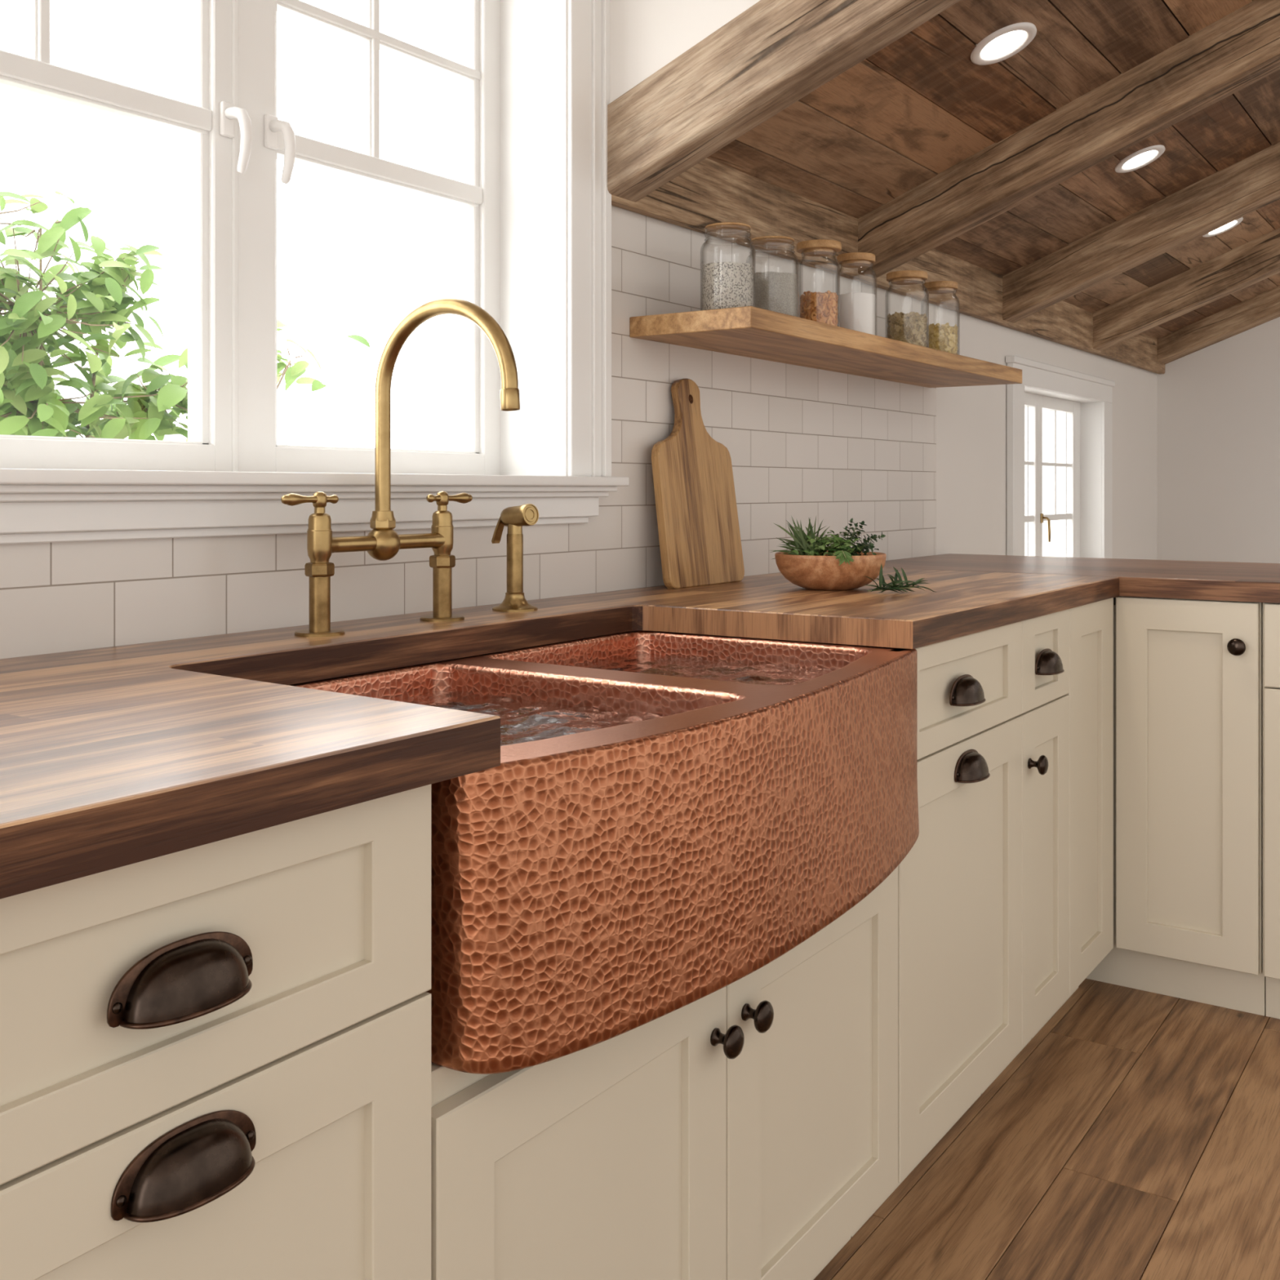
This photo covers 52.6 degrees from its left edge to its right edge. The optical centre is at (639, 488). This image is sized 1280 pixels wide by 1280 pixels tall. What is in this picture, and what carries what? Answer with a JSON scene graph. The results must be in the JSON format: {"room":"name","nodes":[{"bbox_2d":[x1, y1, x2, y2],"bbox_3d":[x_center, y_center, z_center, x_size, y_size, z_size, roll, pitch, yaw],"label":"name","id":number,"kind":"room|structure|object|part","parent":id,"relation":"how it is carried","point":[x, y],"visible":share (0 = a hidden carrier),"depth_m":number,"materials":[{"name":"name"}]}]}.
{"room":"kitchen","nodes":[
{"label":"kitchen","id":0,"kind":"room"},
{"bbox_2d":[0,0,1156,658],"bbox_3d":[-0.296,-0.350,2.272,0.240,2.900,9.408,0,0,35],"label":"wall","id":1,"kind":"structure","parent":0,"point":[923,468],"depth_m":2.65,"materials":[{"name":"white tile"}]},
{"bbox_2d":[0,0,629,544],"bbox_3d":[-0.526,-0.539,1.837,0.247,1.202,1.432,0,0,35],"label":"window","id":2,"kind":"structure","parent":1,"relation":"in","point":[534,197],"depth_m":2.04,"materials":[{"name":"white paint"}]},
{"bbox_3d":[-0.776,-0.521,1.653,0.045,0.998,0.593,0,0,35],"label":"sash frame","id":3,"kind":"part","parent":2,"relation":"part of","materials":[{"name":"white paint"}]},
{"bbox_3d":[-0.578,-0.504,1.857,0.051,0.107,0.023,0,0,35],"label":"handle","id":4,"kind":"part","parent":2,"relation":"part of","materials":[{"name":"white plastic"}]},
{"bbox_3d":[-0.533,-0.504,1.923,0.051,0.107,0.023,0,0,35],"label":"handle","id":5,"kind":"part","parent":2,"relation":"part of","materials":[{"name":"white plastic"}]},
{"bbox_3d":[-0.455,0.028,1.792,0.050,0.066,1.391,0,0,35],"label":"apron moulding","id":6,"kind":"part","parent":2,"relation":"part of","materials":[{"name":"white paint"}]},
{"bbox_3d":[-0.520,-0.013,1.833,0.232,0.017,1.432,0,0,35],"label":"sill","id":7,"kind":"part","parent":2,"relation":"part of","materials":[{"name":"white paint"}]},
{"bbox_3d":[-0.440,-0.521,2.141,0.045,0.998,0.593,0,0,35],"label":"sash frame","id":8,"kind":"part","parent":2,"relation":"part of","materials":[{"name":"white paint"}]},
{"bbox_3d":[-0.531,-0.581,1.844,0.202,1.118,1.401,0,0,35],"label":"casing","id":9,"kind":"part","parent":2,"relation":"part of","materials":[{"name":"white paint"}]},
{"bbox_2d":[0,204,936,658],"bbox_3d":[-0.328,-0.165,2.020,0.006,0.790,4.158,0,0,35],"label":"tile backsplash","id":10,"kind":"structure","parent":1,"relation":"attached to","point":[803,443],"depth_m":2.47,"materials":[{"name":"white tile"}]},
{"bbox_2d":[629,306,1022,387],"bbox_3d":[0.513,-0.307,3.003,0.265,0.038,1.496,0,0,35],"label":"floating shelf","id":11,"kind":"object","parent":1,"relation":"attached to","point":[749,331],"visible":1,"depth_m":2.69,"materials":[{"name":"brown wood"}]},
{"bbox_2d":[700,222,755,306],"bbox_3d":[0.167,-0.413,2.470,0.105,0.174,0.105,0,0,35],"label":"storage jar","id":12,"kind":"object","parent":11,"relation":"on","point":[723,227],"visible":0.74,"depth_m":2.46,"materials":[{"name":"clear glass"}]},
{"bbox_2d":[702,262,753,310],"bbox_3d":[0.167,-0.380,2.470,0.098,0.094,0.098,0,0,35],"label":"seeds","id":13,"kind":"object","parent":12,"relation":"in","point":[725,285],"visible":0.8,"depth_m":2.43,"materials":[{"name":"grey food"}]},
{"bbox_2d":[746,235,799,317],"bbox_3d":[0.267,-0.414,2.614,0.107,0.176,0.107,0,0,35],"label":"storage jar","id":14,"kind":"object","parent":11,"relation":"on","point":[765,240],"visible":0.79,"depth_m":2.60,"materials":[{"name":"clear glass"}]},
{"bbox_2d":[754,271,796,316],"bbox_3d":[0.267,-0.383,2.614,0.100,0.100,0.100,0,0,35],"label":"meal","id":15,"kind":"object","parent":14,"relation":"in","point":[775,291],"visible":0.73,"depth_m":2.57,"materials":[{"name":"beige food"}]},
{"bbox_2d":[795,239,841,316],"bbox_3d":[0.384,-0.427,2.785,0.096,0.200,0.096,0,0,35],"label":"storage jar","id":16,"kind":"object","parent":11,"relation":"on","point":[819,247],"visible":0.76,"depth_m":2.76,"materials":[{"name":"clear glass"}]},
{"bbox_2d":[799,290,838,326],"bbox_3d":[0.384,-0.379,2.785,0.082,0.091,0.082,0,0,-14],"label":"nuts","id":17,"kind":"object","parent":16,"relation":"in","point":[815,306],"visible":0.84,"depth_m":2.75,"materials":[{"name":"brown food"}]},
{"bbox_3d":[0.384,-0.516,2.785,0.096,0.022,0.096,0,0,35],"label":"wooden lid","id":18,"kind":"part","parent":16,"relation":"part of","materials":[{"name":"brown wood"}]},
{"bbox_2d":[835,252,876,335],"bbox_3d":[0.490,-0.428,2.939,0.093,0.202,0.093,0,0,35],"label":"storage jar","id":19,"kind":"object","parent":11,"relation":"on","point":[853,260],"visible":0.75,"depth_m":2.91,"materials":[{"name":"clear glass"}]},
{"bbox_3d":[0.490,-0.518,2.939,0.087,0.022,0.087,0,0,35],"label":"wooden lid","id":20,"kind":"part","parent":19,"relation":"part of","materials":[{"name":"brown wood"}]},
{"bbox_2d":[837,292,875,334],"bbox_3d":[0.490,-0.386,2.939,0.086,0.107,0.086,0,0,35],"label":"sugar","id":21,"kind":"object","parent":19,"relation":"in","point":[856,311],"visible":0.66,"depth_m":2.90,"materials":[{"name":"white food"}]},
{"bbox_2d":[884,270,928,347],"bbox_3d":[0.654,-0.427,3.178,0.105,0.202,0.105,0,0,35],"label":"storage jar","id":22,"kind":"object","parent":11,"relation":"on","point":[904,277],"visible":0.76,"depth_m":3.15,"materials":[{"name":"clear glass"}]},
{"bbox_2d":[886,311,927,346],"bbox_3d":[0.654,-0.382,3.178,0.098,0.098,0.098,0,0,35],"label":"flakes","id":23,"kind":"object","parent":22,"relation":"in","point":[911,327],"visible":0.76,"depth_m":3.14,"materials":[{"name":"beige food"}]},
{"bbox_3d":[0.654,-0.517,3.178,0.100,0.022,0.100,0,0,35],"label":"wooden lid","id":24,"kind":"part","parent":22,"relation":"part of","materials":[{"name":"brown wood"}]},
{"bbox_2d":[920,280,959,355],"bbox_3d":[0.777,-0.429,3.357,0.098,0.206,0.098,0,0,35],"label":"storage jar","id":25,"kind":"object","parent":11,"relation":"on","point":[936,286],"visible":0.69,"depth_m":3.33,"materials":[{"name":"clear glass"}]},
{"bbox_3d":[0.777,-0.521,3.357,0.089,0.022,0.089,0,0,35],"label":"wooden lid","id":26,"kind":"part","parent":25,"relation":"part of","materials":[{"name":"brown wood"}]},
{"bbox_2d":[926,322,958,354],"bbox_3d":[0.777,-0.379,3.357,0.091,0.093,0.091,0,0,35],"label":"flakes","id":27,"kind":"object","parent":25,"relation":"in","point":[944,337],"visible":0.66,"depth_m":3.32,"materials":[{"name":"yellow food"}]},
{"bbox_2d":[611,158,1164,373],"bbox_3d":[1.166,-0.606,4.156,0.027,0.159,4.341,0,0,35],"label":"wall plate","id":28,"kind":"object","parent":1,"relation":"attached to","point":[709,192],"visible":0.67,"depth_m":3.07,"materials":[{"name":"brown wood"}]},
{"bbox_2d":[607,0,959,202],"bbox_3d":[1.175,-1.173,1.564,2.946,1.280,0.103,0,0,35],"label":"rafter","id":29,"kind":"object","parent":28,"relation":"on","point":[773,54],"visible":1,"depth_m":2.21,"materials":[{"name":"brown wood"}]},
{"bbox_2d":[857,0,1279,278],"bbox_3d":[1.780,-1.163,2.444,2.946,1.261,0.111,0,0,34],"label":"rafter","id":30,"kind":"object","parent":28,"relation":"on","point":[1240,49],"visible":0.99,"depth_m":2.93,"materials":[{"name":"brown wood"}]},
{"bbox_2d":[1002,142,1279,323],"bbox_3d":[2.388,-1.163,3.329,2.946,1.261,0.115,0,0,34],"label":"rafter","id":31,"kind":"object","parent":28,"relation":"on","point":[1251,184],"visible":1,"depth_m":3.88,"materials":[{"name":"brown wood"}]},
{"bbox_2d":[1093,227,1279,351],"bbox_3d":[2.970,-1.163,4.175,2.946,1.261,0.115,0,0,34],"label":"rafter","id":32,"kind":"object","parent":28,"relation":"on","point":[1254,261],"visible":1,"depth_m":4.77,"materials":[{"name":"brown wood"}]},
{"bbox_2d":[1156,285,1279,364],"bbox_3d":[3.563,-1.179,5.049,2.936,1.228,0.161,0,0,35],"label":"rafter","id":33,"kind":"object","parent":28,"relation":"on","point":[1261,308],"visible":1,"depth_m":5.67,"materials":[{"name":"brown wood"}]},
{"bbox_2d":[1005,355,1115,558],"bbox_3d":[1.508,-0.007,4.765,0.148,0.854,1.232,0,0,35],"label":"window","id":34,"kind":"structure","parent":1,"relation":"in","point":[1085,401],"depth_m":4.95,"materials":[{"name":"white paint"}]},
{"bbox_3d":[1.317,-0.013,4.571,0.040,0.666,0.445,0,0,35],"label":"sash frame","id":35,"kind":"part","parent":34,"relation":"part of","materials":[{"name":"white paint"}]},
{"bbox_3d":[1.490,0.142,4.763,0.042,0.105,0.020,0,0,0],"label":"handle","id":36,"kind":"part","parent":34,"relation":"part of","materials":[{"name":"gold metal"}]},
{"bbox_3d":[1.594,-0.013,4.973,0.040,0.666,0.532,0,0,35],"label":"sash frame","id":37,"kind":"part","parent":34,"relation":"part of","materials":[{"name":"white paint"}]},
{"bbox_2d":[609,0,759,102],"bbox_3d":[1.126,-1.244,1.575,2.906,1.143,0.048,0,0,35],"label":"wall","id":38,"kind":"structure","parent":0,"point":[646,36],"depth_m":2.30,"materials":[{"name":"white paint"}]},
{"bbox_2d":[706,0,1279,338],"bbox_3d":[2.471,-1.307,3.269,3.238,1.296,4.328,0,0,35],"label":"ceiling","id":39,"kind":"structure","parent":0,"point":[917,107],"depth_m":2.85,"materials":[{"name":"brown wood"}]},
{"bbox_2d":[970,22,1036,65],"bbox_3d":[0.714,-0.875,2.549,0.126,0.054,0.133,0,0,38],"label":"recessed light","id":40,"kind":"object","parent":39,"relation":"in","point":[1005,42],"visible":1,"depth_m":2.54,"materials":[{"name":"white plastic"}]},
{"bbox_2d":[1115,144,1164,173],"bbox_3d":[1.325,-0.875,3.437,0.126,0.054,0.133,0,0,38],"label":"recessed light","id":41,"kind":"object","parent":39,"relation":"in","point":[1140,158],"visible":1,"depth_m":3.43,"materials":[{"name":"white plastic"}]},
{"bbox_2d":[1202,217,1243,236],"bbox_3d":[1.948,-0.877,4.334,0.126,0.054,0.133,0,0,38],"label":"recessed light","id":42,"kind":"object","parent":39,"relation":"in","point":[1228,226],"visible":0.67,"depth_m":4.35,"materials":[{"name":"white plastic"}]},
{"bbox_2d":[813,978,1279,1279],"bbox_3d":[1.568,1.130,0.960,4.332,0.060,9.358,0,0,35],"label":"floor","id":43,"kind":"structure","parent":0,"point":[1135,1135],"depth_m":2.11,"materials":[{"name":"brown wood"}]},
{"bbox_2d":[0,784,431,1279],"bbox_3d":[-0.526,0.667,1.020,0.592,0.866,0.487,0,0,35],"label":"base cabinet","id":44,"kind":"object","parent":43,"relation":"on","point":[215,1056],"visible":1,"depth_m":0.90,"materials":[{"name":"beige paint"}]},
{"bbox_3d":[-0.294,0.324,0.862,0.032,0.043,0.113,0,0,35],"label":"cup pull","id":45,"kind":"part","parent":44,"relation":"part of","materials":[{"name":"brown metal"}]},
{"bbox_3d":[-0.293,0.448,0.865,0.032,0.043,0.113,0,0,35],"label":"cup pull","id":46,"kind":"part","parent":44,"relation":"part of","materials":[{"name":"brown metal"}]},
{"bbox_3d":[-0.316,0.708,0.876,0.019,0.581,0.485,0,0,35],"label":"drawer","id":47,"kind":"part","parent":44,"relation":"part of","materials":[{"name":"beige paint"}]},
{"bbox_2d":[431,866,897,1279],"bbox_3d":[-0.116,0.797,1.616,0.593,0.606,0.954,0,0,35],"label":"base cabinet","id":48,"kind":"object","parent":43,"relation":"on","point":[748,1129],"visible":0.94,"depth_m":1.41,"materials":[{"name":"beige paint"}]},
{"bbox_3d":[-0.043,0.760,1.274,0.019,0.475,0.470,0,0,35],"label":"door","id":49,"kind":"part","parent":48,"relation":"part of","materials":[{"name":"beige paint"}]},
{"bbox_3d":[0.097,0.609,1.431,0.033,0.036,0.036,0,0,35],"label":"knob","id":50,"kind":"part","parent":48,"relation":"part of","materials":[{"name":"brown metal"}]},
{"bbox_3d":[0.135,0.604,1.486,0.033,0.036,0.036,0,0,35],"label":"knob","id":51,"kind":"part","parent":48,"relation":"part of","materials":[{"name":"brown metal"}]},
{"bbox_3d":[0.228,0.760,1.667,0.019,0.475,0.478,0,0,35],"label":"door","id":52,"kind":"part","parent":48,"relation":"part of","materials":[{"name":"beige paint"}]},
{"bbox_2d":[850,621,1022,1237],"bbox_3d":[0.309,0.667,2.235,0.592,0.866,0.542,0,0,35],"label":"base cabinet","id":53,"kind":"object","parent":43,"relation":"on","point":[960,882],"visible":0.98,"depth_m":2.07,"materials":[{"name":"beige paint"}]},
{"bbox_3d":[0.519,0.318,2.091,0.019,0.168,0.541,0,0,35],"label":"drawer","id":54,"kind":"part","parent":53,"relation":"part of","materials":[{"name":"beige paint"}]},
{"bbox_3d":[0.519,0.702,2.091,0.019,0.593,0.541,0,0,35],"label":"door","id":55,"kind":"part","parent":53,"relation":"part of","materials":[{"name":"beige paint"}]},
{"bbox_3d":[0.527,0.318,2.058,0.032,0.043,0.113,0,0,35],"label":"cup pull","id":56,"kind":"part","parent":53,"relation":"part of","materials":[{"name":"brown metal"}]},
{"bbox_3d":[0.539,0.441,2.074,0.032,0.043,0.113,0,0,35],"label":"cup pull","id":57,"kind":"part","parent":53,"relation":"part of","materials":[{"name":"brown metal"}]},
{"bbox_2d":[981,608,1069,1094],"bbox_3d":[0.545,0.667,2.578,0.593,0.866,0.286,0,0,35],"label":"base cabinet","id":58,"kind":"object","parent":43,"relation":"on","point":[1045,715],"visible":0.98,"depth_m":2.43,"materials":[{"name":"beige paint"}]},
{"bbox_3d":[0.717,0.496,2.333,0.033,0.036,0.036,0,0,35],"label":"knob","id":59,"kind":"part","parent":58,"relation":"part of","materials":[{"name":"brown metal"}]},
{"bbox_3d":[0.755,0.702,2.434,0.019,0.593,0.285,0,0,35],"label":"door","id":60,"kind":"part","parent":58,"relation":"part of","materials":[{"name":"beige paint"}]},
{"bbox_3d":[0.755,0.318,2.434,0.019,0.168,0.285,0,0,35],"label":"drawer","id":61,"kind":"part","parent":58,"relation":"part of","materials":[{"name":"beige paint"}]},
{"bbox_3d":[0.767,0.320,2.406,0.032,0.043,0.113,0,0,35],"label":"cup pull","id":62,"kind":"part","parent":58,"relation":"part of","materials":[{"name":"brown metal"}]},
{"bbox_2d":[1031,597,1113,1039],"bbox_3d":[0.710,0.667,2.837,0.550,0.866,0.324,0,0,35],"label":"base cabinet","id":63,"kind":"object","parent":43,"relation":"on","point":[1091,695],"visible":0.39,"depth_m":2.70,"materials":[{"name":"beige paint"}]},
{"bbox_3d":[0.929,0.616,2.687,0.019,0.764,0.324,0,0,35],"label":"door","id":64,"kind":"part","parent":63,"relation":"part of","materials":[{"name":"beige paint"}]},
{"bbox_2d":[1085,595,1266,1015],"bbox_3d":[1.053,0.667,3.125,0.889,0.866,0.593,0,0,35],"label":"base cabinet","id":65,"kind":"object","parent":43,"relation":"on","point":[1188,673],"visible":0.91,"depth_m":2.74,"materials":[{"name":"beige paint"}]},
{"bbox_2d":[0,553,1279,898],"bbox_3d":[0.753,0.211,1.821,2.000,0.042,3.455,0,0,35],"label":"countertop","id":66,"kind":"structure","parent":65,"relation":"on","point":[111,757],"depth_m":1.18,"materials":[{"name":"brown wood"}]},
{"bbox_2d":[280,297,519,637],"bbox_3d":[-0.337,-0.032,1.746,0.290,0.443,0.306,0,0,-19],"label":"bridge faucet","id":67,"kind":"object","parent":66,"relation":"on","point":[382,543],"visible":1,"depth_m":1.75,"materials":[{"name":"gold metal"}]},
{"bbox_3d":[-0.428,0.014,1.680,0.019,0.021,0.092,0,0,35],"label":"lever handle","id":68,"kind":"part","parent":67,"relation":"part of","materials":[{"name":"gold metal"}]},
{"bbox_3d":[-0.261,-0.109,1.722,0.249,0.288,0.021,0,0,35],"label":"spout","id":69,"kind":"part","parent":67,"relation":"part of","materials":[{"name":"gold metal"}]},
{"bbox_3d":[-0.278,0.014,1.897,0.019,0.021,0.092,0,0,35],"label":"lever handle","id":70,"kind":"part","parent":67,"relation":"part of","materials":[{"name":"gold metal"}]},
{"bbox_2d":[491,503,538,612],"bbox_3d":[-0.195,0.106,2.036,0.075,0.167,0.071,0,0,35],"label":"sprayer","id":71,"kind":"object","parent":66,"relation":"on","point":[514,517],"visible":1,"depth_m":2.02,"materials":[{"name":"gold metal"}]},
{"bbox_2d":[288,630,919,1074],"bbox_3d":[-0.057,0.363,1.630,0.642,0.259,0.997,0,0,35],"label":"farmhouse sink","id":72,"kind":"object","parent":66,"relation":"in","point":[589,888],"visible":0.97,"depth_m":1.27,"materials":[{"name":"orange metal"}]},
{"bbox_2d":[293,663,746,746],"bbox_3d":[-0.190,0.346,1.432,0.490,0.224,0.435,0,0,35],"label":"basin","id":73,"kind":"object","parent":72,"relation":"in","point":[669,703],"depth_m":1.62,"materials":[{"name":"orange metal"}]},
{"bbox_2d":[393,690,657,744],"bbox_3d":[-0.189,0.270,1.431,0.478,0.008,0.420,0,0,35],"label":"water","id":74,"kind":"object","parent":72,"relation":"in","point":[553,726],"visible":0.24,"depth_m":1.56,"materials":[{"name":"clear liquid"}]},
{"bbox_2d":[484,631,872,684],"bbox_3d":[0.087,0.346,1.835,0.490,0.224,0.405,0,0,35],"label":"basin","id":75,"kind":"object","parent":72,"relation":"in","point":[846,660],"depth_m":2.01,"materials":[{"name":"orange metal"}]},
{"bbox_2d":[576,653,835,684],"bbox_3d":[0.089,0.269,1.834,0.478,0.010,0.390,0,0,35],"label":"water","id":76,"kind":"object","parent":72,"relation":"in","point":[724,677],"visible":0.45,"depth_m":1.94,"materials":[{"name":"clear liquid"}]},
{"bbox_2d":[651,378,744,588],"bbox_3d":[0.110,-0.015,2.582,0.071,0.413,0.281,0,0,35],"label":"cutting board","id":77,"kind":"object","parent":66,"relation":"on","point":[700,540],"visible":1,"depth_m":2.56,"materials":[{"name":"brown wood"}]},
{"bbox_2d":[774,551,886,590],"bbox_3d":[0.362,0.156,2.467,0.210,0.068,0.210,0,0,-6],"label":"wooden bowl","id":78,"kind":"object","parent":66,"relation":"on","point":[824,572],"visible":0.91,"depth_m":2.39,"materials":[{"name":"brown wood"}]},
{"bbox_2d":[770,517,832,559],"bbox_3d":[0.311,0.105,2.489,0.126,0.110,0.092,0,0,11],"label":"bunch","id":79,"kind":"object","parent":78,"relation":"in","point":[800,538],"visible":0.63,"depth_m":2.47,"materials":[{"name":"green plant"}]},
{"bbox_2d":[782,530,862,555],"bbox_3d":[0.355,0.114,2.460,0.154,0.072,0.146,0,0,-10],"label":"bunch","id":80,"kind":"object","parent":78,"relation":"in","point":[834,540],"visible":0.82,"depth_m":2.43,"materials":[{"name":"green plant"}]},
{"bbox_2d":[832,550,854,564],"bbox_3d":[0.373,0.126,2.360,0.037,0.028,0.028,0,0,35],"label":"herb sprig","id":81,"kind":"object","parent":78,"relation":"in","point":[846,557],"visible":1,"depth_m":2.36,"materials":[{"name":"green plant"}]},
{"bbox_2d":[821,518,885,555],"bbox_3d":[0.402,0.098,2.454,0.116,0.085,0.130,0,0,35],"label":"bunch","id":82,"kind":"object","parent":78,"relation":"in","point":[864,545],"visible":0.62,"depth_m":2.45,"materials":[{"name":"green plant"}]},
{"bbox_3d":[0.408,0.103,2.460,0.095,0.076,0.061,0,0,8],"label":"stem","id":83,"kind":"part","parent":82,"relation":"part of","materials":[{"name":"green plant"}]},
{"bbox_2d":[865,564,934,592],"bbox_3d":[0.475,0.163,2.370,0.108,0.053,0.105,0,0,35],"label":"herb sprig","id":84,"kind":"object","parent":66,"relation":"on","point":[893,586],"visible":1,"depth_m":2.37,"materials":[{"name":"green plant"}]},
{"bbox_3d":[0.459,0.183,2.370,0.088,0.008,0.004,0,0,-8],"label":"stem","id":85,"kind":"part","parent":84,"relation":"part of","materials":[{"name":"green plant"}]},
{"bbox_3d":[1.228,0.325,2.665,0.036,0.036,0.033,0,0,35],"label":"knob","id":86,"kind":"part","parent":65,"relation":"part of","materials":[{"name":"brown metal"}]},
{"bbox_2d":[1262,602,1279,1018],"bbox_3d":[1.626,0.667,2.731,0.498,0.866,0.593,0,0,35],"label":"base cabinet","id":87,"kind":"object","parent":43,"relation":"on","point":[1271,611],"visible":1,"depth_m":2.64,"materials":[{"name":"beige paint"}]},
{"bbox_3d":[1.483,0.320,2.521,0.490,0.170,0.019,0,0,35],"label":"drawer","id":88,"kind":"part","parent":87,"relation":"part of","materials":[{"name":"beige paint"}]},
{"bbox_3d":[1.483,0.703,2.521,0.490,0.590,0.019,0,0,35],"label":"door","id":89,"kind":"part","parent":87,"relation":"part of","materials":[{"name":"beige paint"}]},
{"bbox_2d":[1156,316,1279,563],"bbox_3d":[4.153,-0.600,4.830,4.206,3.400,0.150,0,0,35],"label":"wall","id":90,"kind":"structure","parent":0,"point":[1218,404],"depth_m":5.80,"materials":[{"name":"white paint"}]},
{"label":"outside","id":91,"kind":"structure","parent":0,"visible":0},
{"bbox_3d":[-1.914,1.150,4.350,4.740,0.100,9.000,0,0,35],"label":"ground","id":92,"kind":"structure","parent":91,"visible":0},
{"bbox_2d":[0,191,370,441],"bbox_3d":[-1.040,0.272,2.385,0.474,1.661,1.136,0,0,43],"label":"shrub","id":93,"kind":"object","parent":92,"relation":"on","point":[30,404],"visible":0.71,"depth_m":2.32,"materials":[{"name":"green plant"}]}
]}

